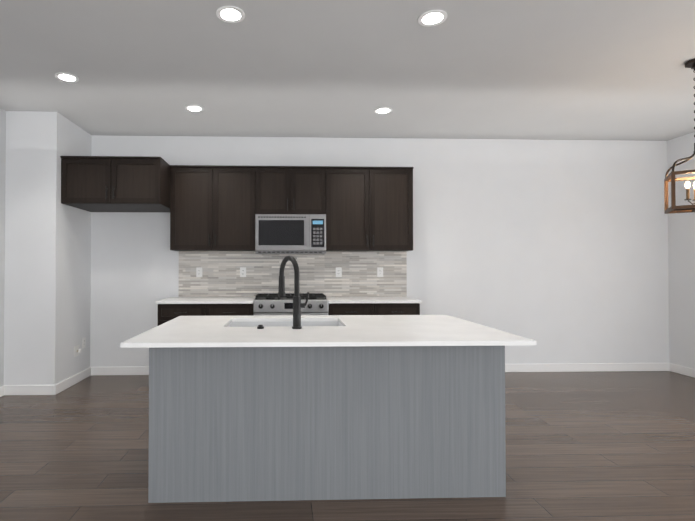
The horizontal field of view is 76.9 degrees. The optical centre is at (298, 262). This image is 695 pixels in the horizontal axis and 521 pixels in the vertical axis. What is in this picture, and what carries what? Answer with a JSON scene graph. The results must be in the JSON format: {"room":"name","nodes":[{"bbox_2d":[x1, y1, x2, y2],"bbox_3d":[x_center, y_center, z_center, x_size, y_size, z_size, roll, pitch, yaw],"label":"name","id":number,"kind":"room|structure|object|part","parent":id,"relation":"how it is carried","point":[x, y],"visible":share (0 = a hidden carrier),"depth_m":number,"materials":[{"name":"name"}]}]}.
{"room":"kitchen","nodes":[
{"label":"kitchen","id":0,"kind":"room"},
{"bbox_2d":[0,108,5,386],"bbox_3d":[-2.870,-0.140,0.926,0.100,2.830,8.360,0,-1,-2],"label":"wall","id":1,"kind":"structure","parent":0,"point":[2,188],"depth_m":4.29,"materials":[{"name":"paint"}]},
{"bbox_2d":[0,385,4,396],"bbox_3d":[-2.799,1.220,0.521,0.018,0.100,7.580,0,-1,-2],"label":"baseboard","id":2,"kind":"structure","parent":1,"relation":"attached to","point":[2,389],"depth_m":4.27,"materials":[{"name":"white wood"}]},
{"bbox_2d":[4,111,91,384],"bbox_3d":[-2.690,-0.091,4.724,0.500,2.830,0.780,0,-1,-2],"label":"wall","id":3,"kind":"structure","parent":0,"point":[47,301],"depth_m":4.34,"materials":[{"name":"paint"}]},
{"bbox_2d":[5,385,52,394],"bbox_3d":[-2.673,1.268,4.308,0.450,0.100,0.018,0,-1,-2],"label":"baseboard","id":4,"kind":"structure","parent":3,"relation":"attached to","point":[9,389],"depth_m":4.30,"materials":[{"name":"white wood"}]},
{"bbox_2d":[53,367,91,394],"bbox_3d":[-2.433,1.273,4.698,0.022,0.100,0.774,0,-1,-2],"label":"baseboard","id":5,"kind":"structure","parent":3,"relation":"attached to","point":[78,377],"depth_m":4.63,"materials":[{"name":"white wood"}]},
{"bbox_2d":[74,345,81,356],"bbox_3d":[-2.418,0.974,4.769,0.046,0.120,0.120,0,-1,-2],"label":"outlet","id":6,"kind":"object","parent":3,"relation":"attached to","point":[77,350],"visible":1,"depth_m":4.76,"materials":[{"name":"white plastic"}]},
{"bbox_2d":[82,337,85,348],"bbox_3d":[-2.443,0.916,4.939,0.008,0.116,0.072,0,-1,-2],"label":"outlet","id":7,"kind":"object","parent":3,"relation":"attached to","point":[83,342],"visible":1,"depth_m":4.92,"materials":[{"name":"white plastic"}]},
{"bbox_2d":[0,371,694,520],"bbox_3d":[0.928,1.327,1.028,7.700,0.100,8.560,0,-1,-2],"label":"floor","id":8,"kind":"structure","parent":0,"point":[603,446],"depth_m":2.85,"materials":[{"name":"brown wood"}]},
{"bbox_2d":[158,297,255,325],"bbox_3d":[-0.991,0.883,4.857,1.001,0.886,0.593,0,-1,-2],"label":"base cabinet","id":9,"kind":"object","parent":8,"relation":"on","point":[170,308],"depth_m":4.57,"materials":[{"name":"black wood"}]},
{"bbox_2d":[155,297,254,304],"bbox_3d":[-0.997,0.424,4.842,1.013,0.028,0.613,0,-1,-2],"label":"countertop","id":10,"kind":"structure","parent":9,"relation":"on","point":[172,300],"depth_m":4.58,"materials":[{"name":"white stone"}]},
{"bbox_2d":[253,293,327,315],"bbox_3d":[-0.090,0.844,4.828,0.791,0.961,0.680,0,-1,-2],"label":"range","id":11,"kind":"object","parent":8,"relation":"on","point":[273,304],"visible":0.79,"depth_m":4.56,"materials":[{"name":"silver metal"}]},
{"bbox_2d":[144,347,505,502],"bbox_3d":[0.153,0.859,2.811,1.951,0.881,0.880,0,-1,-2],"label":"kitchen island","id":12,"kind":"object","parent":8,"relation":"on","point":[296,405],"depth_m":2.37,"materials":[{"name":"grey wood"}]},
{"bbox_2d":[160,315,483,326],"bbox_3d":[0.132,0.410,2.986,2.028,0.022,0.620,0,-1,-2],"label":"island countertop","id":13,"kind":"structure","parent":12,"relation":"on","point":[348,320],"depth_m":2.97,"materials":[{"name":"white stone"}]},
{"bbox_2d":[224,319,343,326],"bbox_3d":[-0.091,0.535,2.887,0.784,0.254,0.464,0,-1,-2],"label":"sink","id":14,"kind":"object","parent":13,"relation":"in","point":[235,322],"depth_m":3.10,"materials":[{"name":"white ceramic"}]},
{"bbox_2d":[120,327,535,346],"bbox_3d":[0.150,0.402,2.394,2.028,0.022,0.565,0,-1,-2],"label":"island countertop","id":15,"kind":"structure","parent":12,"relation":"on","point":[157,336],"depth_m":2.25,"materials":[{"name":"white stone"}]},
{"bbox_2d":[328,305,419,314],"bbox_3d":[0.796,0.884,4.913,0.978,0.886,0.593,0,-1,-2],"label":"base cabinet","id":16,"kind":"object","parent":8,"relation":"on","point":[332,309],"depth_m":4.63,"materials":[{"name":"black wood"}]},
{"bbox_2d":[326,297,421,304],"bbox_3d":[0.803,0.424,4.899,0.990,0.028,0.613,0,-1,-2],"label":"countertop","id":17,"kind":"structure","parent":16,"relation":"on","point":[331,300],"depth_m":4.63,"materials":[{"name":"white stone"}]},
{"bbox_2d":[0,0,694,140],"bbox_3d":[0.928,-1.603,1.065,7.700,0.100,8.560,0,-1,-2],"label":"ceiling","id":18,"kind":"structure","parent":0,"point":[553,69],"depth_m":3.40,"materials":[{"name":"paint"}]},
{"bbox_2d":[55,72,78,81],"bbox_3d":[-1.906,-1.518,3.571,0.176,0.006,0.176,0,-1,-2],"label":"recessed light","id":19,"kind":"object","parent":18,"relation":"in","point":[65,77],"visible":1,"depth_m":3.57,"materials":[{"name":"white"}]},
{"bbox_2d":[185,105,203,111],"bbox_3d":[-1.024,-1.509,4.264,0.176,0.006,0.176,0,-1,-2],"label":"recessed light","id":20,"kind":"object","parent":18,"relation":"in","point":[194,108],"visible":1,"depth_m":4.26,"materials":[{"name":"white"}]},
{"bbox_2d":[216,6,244,22],"bbox_3d":[-0.421,-1.529,2.682,0.176,0.006,0.176,0,-1,-2],"label":"recessed light","id":21,"kind":"object","parent":18,"relation":"in","point":[231,14],"visible":1,"depth_m":2.68,"materials":[{"name":"white"}]},
{"bbox_2d":[374,107,391,113],"bbox_3d":[0.840,-1.508,4.323,0.176,0.006,0.176,0,-1,-2],"label":"recessed light","id":22,"kind":"object","parent":18,"relation":"in","point":[383,110],"visible":1,"depth_m":4.32,"materials":[{"name":"white"}]},
{"bbox_2d":[418,10,446,26],"bbox_3d":[0.838,-1.529,2.722,0.176,0.006,0.176,0,-1,-2],"label":"recessed light","id":23,"kind":"object","parent":18,"relation":"in","point":[432,18],"visible":1,"depth_m":2.72,"materials":[{"name":"white plastic"}]},
{"bbox_2d":[664,58,694,213],"bbox_3d":[3.008,-0.959,3.284,0.344,1.129,0.344,0,-1,33],"label":"pendant lantern","id":24,"kind":"object","parent":18,"relation":"hanging from","point":[672,179],"visible":1,"depth_m":3.30,"materials":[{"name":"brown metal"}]},
{"bbox_2d":[90,135,668,366],"bbox_3d":[0.794,-0.084,5.274,7.700,2.830,0.100,0,-1,-2],"label":"wall","id":25,"kind":"structure","parent":0,"point":[557,250],"depth_m":5.28,"materials":[{"name":"paint"}]},
{"bbox_2d":[60,156,171,211],"bbox_3d":[-1.936,-0.837,4.796,1.008,0.484,0.697,0,-1,-2],"label":"upper cabinet","id":26,"kind":"object","parent":25,"relation":"attached to","point":[88,183],"depth_m":4.46,"materials":[{"name":"black wood"}]},
{"bbox_2d":[92,366,148,375],"bbox_3d":[-1.986,1.279,5.112,0.935,0.100,0.014,0,-1,-2],"label":"baseboard","id":27,"kind":"structure","parent":25,"relation":"attached to","point":[144,370],"depth_m":5.10,"materials":[{"name":"white wood"}]},
{"bbox_2d":[168,165,259,250],"bbox_3d":[-0.936,-0.604,5.010,1.005,0.944,0.327,0,-1,-2],"label":"upper cabinet","id":28,"kind":"object","parent":25,"relation":"attached to","point":[212,208],"depth_m":4.85,"materials":[{"name":"black wood"}]},
{"bbox_2d":[179,251,406,296],"bbox_3d":[-0.064,0.141,5.186,2.720,0.542,0.008,0,-1,-2],"label":"tile backsplash","id":29,"kind":"structure","parent":25,"relation":"attached to","point":[220,277],"depth_m":5.18,"materials":[{"name":"grey tile"}]},
{"bbox_2d":[196,267,201,276],"bbox_3d":[-1.178,0.119,5.142,0.072,0.116,0.008,0,-1,-2],"label":"outlet","id":30,"kind":"object","parent":29,"relation":"attached to","point":[198,271],"visible":1,"depth_m":5.14,"materials":[{"name":"white plastic"}]},
{"bbox_2d":[240,267,245,276],"bbox_3d":[-0.663,0.119,5.159,0.072,0.116,0.008,0,-1,-2],"label":"outlet","id":31,"kind":"object","parent":29,"relation":"attached to","point":[242,271],"visible":1,"depth_m":5.16,"materials":[{"name":"white plastic"}]},
{"bbox_2d":[336,267,341,276],"bbox_3d":[0.476,0.120,5.195,0.072,0.116,0.008,0,-1,-2],"label":"outlet","id":32,"kind":"object","parent":29,"relation":"attached to","point":[338,271],"visible":1,"depth_m":5.19,"materials":[{"name":"white plastic"}]},
{"bbox_2d":[377,267,382,276],"bbox_3d":[0.976,0.120,5.210,0.072,0.116,0.008,0,-1,-2],"label":"outlet","id":33,"kind":"object","parent":29,"relation":"attached to","point":[379,271],"visible":1,"depth_m":5.21,"materials":[{"name":"white plastic"}]},
{"bbox_2d":[260,166,327,215],"bbox_3d":[-0.096,-0.805,5.039,0.791,0.541,0.327,0,-1,-2],"label":"upper cabinet","id":34,"kind":"object","parent":25,"relation":"attached to","point":[283,189],"depth_m":4.88,"materials":[{"name":"black wood"}]},
{"bbox_2d":[255,214,325,254],"bbox_3d":[-0.095,-0.313,4.983,0.785,0.436,0.404,0,-1,-2],"label":"microwave","id":35,"kind":"object","parent":34,"relation":"attached to","point":[290,233],"visible":1,"depth_m":4.82,"materials":[{"name":"silver metal"}]},
{"bbox_2d":[326,166,413,250],"bbox_3d":[0.766,-0.604,5.064,1.050,0.944,0.327,0,-1,-2],"label":"upper cabinet","id":36,"kind":"object","parent":25,"relation":"attached to","point":[370,208],"depth_m":4.91,"materials":[{"name":"black wood"}]},
{"bbox_3d":[-0.571,-1.069,4.836,3.738,0.018,0.710,0,-1,-2],"label":"crown","id":37,"kind":"part","parent":36,"relation":"part of","materials":[{"name":"brown wood"}]},
{"bbox_2d":[505,363,668,371],"bbox_3d":[2.903,1.281,5.264,3.225,0.100,0.018,0,-1,-2],"label":"baseboard","id":38,"kind":"structure","parent":25,"relation":"attached to","point":[564,367],"depth_m":5.28,"materials":[{"name":"white wood"}]},
{"bbox_2d":[667,132,694,368],"bbox_3d":[4.726,-0.137,1.166,0.100,2.830,8.360,0,-1,-2],"label":"wall","id":39,"kind":"structure","parent":0,"point":[681,250],"depth_m":5.16,"materials":[{"name":"paint"}]},
{"bbox_2d":[669,363,694,377],"bbox_3d":[4.667,1.228,1.147,0.018,0.100,8.360,0,-1,-2],"label":"baseboard","id":40,"kind":"structure","parent":39,"relation":"attached to","point":[683,370],"depth_m":5.14,"materials":[{"name":"white wood"}]}
]}

